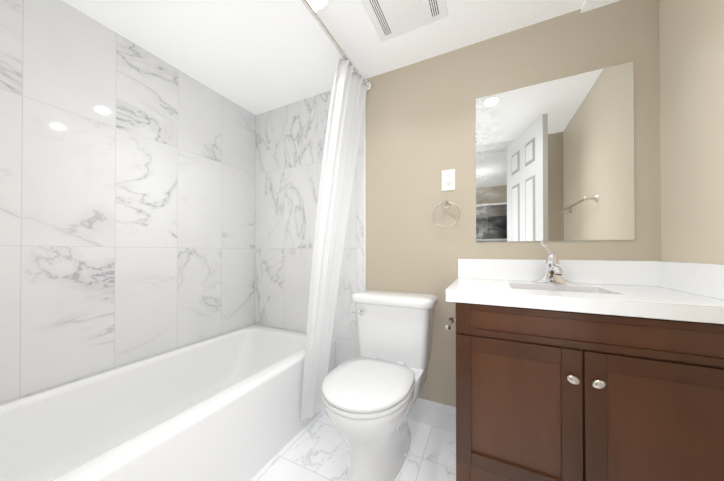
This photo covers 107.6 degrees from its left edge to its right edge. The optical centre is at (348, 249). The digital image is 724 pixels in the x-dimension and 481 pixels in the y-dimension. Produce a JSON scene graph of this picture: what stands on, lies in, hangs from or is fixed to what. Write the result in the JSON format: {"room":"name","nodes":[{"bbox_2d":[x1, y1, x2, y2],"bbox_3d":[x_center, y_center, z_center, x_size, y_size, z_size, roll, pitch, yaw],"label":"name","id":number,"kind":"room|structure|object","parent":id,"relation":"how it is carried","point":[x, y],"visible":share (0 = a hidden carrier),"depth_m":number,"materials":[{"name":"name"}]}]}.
{"room":"bathroom","nodes":[
{"label":"bathroom","id":0,"kind":"room"},
{"bbox_2d":[0,0,254,404],"bbox_3d":[-1.176,-0.057,1.517,0.120,2.114,1.782,0,0,27],"label":"wall","id":1,"kind":"structure","parent":0,"point":[127,201],"depth_m":1.32,"materials":[{"name":"tile"}]},
{"bbox_2d":[62,0,583,114],"bbox_3d":[-0.089,-1.168,0.961,2.570,0.100,1.782,0,0,27],"label":"ceiling","id":2,"kind":"structure","parent":0,"point":[255,57],"depth_m":1.38,"materials":[{"name":"paint"}]},
{"bbox_2d":[301,0,331,11],"bbox_3d":[-0.144,-1.114,1.169,0.140,0.006,0.140,0,0,27],"label":"recessed light","id":3,"kind":"object","parent":2,"relation":"in","point":[320,5],"visible":0.69,"depth_m":1.20,"materials":[{"name":"paint"}]},
{"bbox_2d":[360,0,448,41],"bbox_3d":[0.245,-1.110,1.181,0.340,0.012,0.340,0,0,27],"label":"ceiling vent","id":4,"kind":"object","parent":2,"relation":"in","point":[389,19],"visible":1,"depth_m":1.24,"materials":[{"name":"white plastic"}]},
{"bbox_2d":[581,0,620,12],"bbox_3d":[1.081,-1.107,0.963,0.254,0.022,0.462,0,0,27],"label":"panel","id":5,"kind":"object","parent":2,"relation":"attached to","point":[587,5],"visible":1,"depth_m":1.18,"materials":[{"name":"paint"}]},
{"bbox_2d":[250,408,455,480],"bbox_3d":[-0.084,1.046,0.954,2.610,0.100,1.802,0,0,27],"label":"floor","id":6,"kind":"structure","parent":0,"point":[315,449],"depth_m":1.27,"materials":[{"name":"tile"}]},
{"bbox_2d":[0,325,335,480],"bbox_3d":[-0.784,0.798,1.296,0.769,0.400,1.554,0,0,27],"label":"bathtub","id":7,"kind":"object","parent":6,"relation":"on","point":[225,407],"visible":0.79,"depth_m":1.18,"materials":[{"name":"white ceramic"}]},
{"bbox_2d":[321,290,437,480],"bbox_3d":[0.140,0.621,1.279,0.466,0.754,0.716,0,0,27],"label":"toilet","id":8,"kind":"object","parent":6,"relation":"on","point":[370,395],"visible":1,"depth_m":1.20,"materials":[{"name":"white ceramic"}]},
{"bbox_2d":[445,241,723,480],"bbox_3d":[0.813,0.476,1.050,0.817,1.040,0.527,0,0,27],"label":"bathroom vanity","id":9,"kind":"object","parent":6,"relation":"on","point":[588,370],"visible":1,"depth_m":0.85,"materials":[{"name":"brown wood"}]},
{"bbox_2d":[531,241,574,283],"bbox_3d":[0.910,0.055,1.168,0.160,0.195,0.161,0,0,27],"label":"faucet","id":10,"kind":"object","parent":9,"relation":"on","point":[553,273],"depth_m":1.21,"materials":[{"name":"silver metal"}]},
{"bbox_2d":[366,0,660,406],"bbox_3d":[0.784,-0.058,1.437,1.465,2.114,0.120,0,0,27],"label":"wall","id":11,"kind":"structure","parent":0,"point":[420,127],"depth_m":1.47,"materials":[{"name":"beige paint"}]},
{"bbox_2d":[255,90,363,366],"bbox_3d":[-0.304,-0.054,2.000,0.985,2.114,0.120,0,0,27],"label":"wall tile","id":12,"kind":"structure","parent":11,"relation":"attached to","point":[289,142],"depth_m":1.98,"materials":[{"name":"tile"}]},
{"bbox_2d":[364,78,365,289],"bbox_3d":[0.105,-0.056,1.715,0.012,2.114,0.011,0,0,27],"label":"trim","id":13,"kind":"structure","parent":11,"relation":"attached to","point":[365,194],"depth_m":1.71,"materials":[{"name":"white paint"}]},
{"bbox_2d":[408,398,455,432],"bbox_3d":[0.369,0.935,1.568,0.585,0.130,0.016,0,0,27],"label":"baseboard","id":14,"kind":"structure","parent":11,"relation":"attached to","point":[435,414],"depth_m":1.50,"materials":[{"name":"white paint"}]},
{"bbox_2d":[432,200,459,227],"bbox_3d":[0.540,-0.200,1.467,0.146,0.163,0.052,0,0,27],"label":"towel ring","id":15,"kind":"object","parent":11,"relation":"attached to","point":[446,203],"visible":1,"depth_m":1.45,"materials":[{"name":"silver metal"}]},
{"bbox_2d":[442,169,454,190],"bbox_3d":[0.558,-0.391,1.482,0.072,0.118,0.011,0,0,27],"label":"outlet","id":16,"kind":"object","parent":11,"relation":"attached to","point":[448,180],"visible":1,"depth_m":1.48,"materials":[{"name":"white plastic"}]},
{"bbox_2d":[475,61,634,241],"bbox_3d":[0.955,-0.427,1.279,0.615,0.770,0.005,0,0,27],"label":"mirror","id":17,"kind":"object","parent":11,"relation":"attached to","point":[554,160],"visible":1,"depth_m":1.25,"materials":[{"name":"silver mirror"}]},
{"bbox_2d":[659,0,723,263],"bbox_3d":[0.972,-0.066,0.337,0.120,2.114,1.662,0,0,27],"label":"wall","id":18,"kind":"structure","parent":0,"point":[691,38],"depth_m":0.93,"materials":[{"name":"beige paint"}]},
{"bbox_3d":[-0.968,-0.065,0.462,1.220,2.114,0.100,0,0,27],"label":"wall","id":19,"kind":"structure","parent":0,"visible":0},
{"bbox_2d":[301,0,370,90],"bbox_3d":[-0.240,-1.064,1.027,0.060,0.060,1.560,0,0,27],"label":"curtain rod","id":20,"kind":"object","parent":19,"relation":"attached to","point":[319,21],"visible":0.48,"depth_m":1.29,"materials":[{"name":"silver metal"}]},
{"bbox_2d":[300,49,367,420],"bbox_3d":[-0.070,-0.076,1.558,0.240,2.002,0.391,0,0,27],"label":"shower curtain","id":21,"kind":"object","parent":20,"relation":"hanging from","point":[345,113],"visible":0.94,"depth_m":1.47,"materials":[{"name":"white fabric"}]}
]}

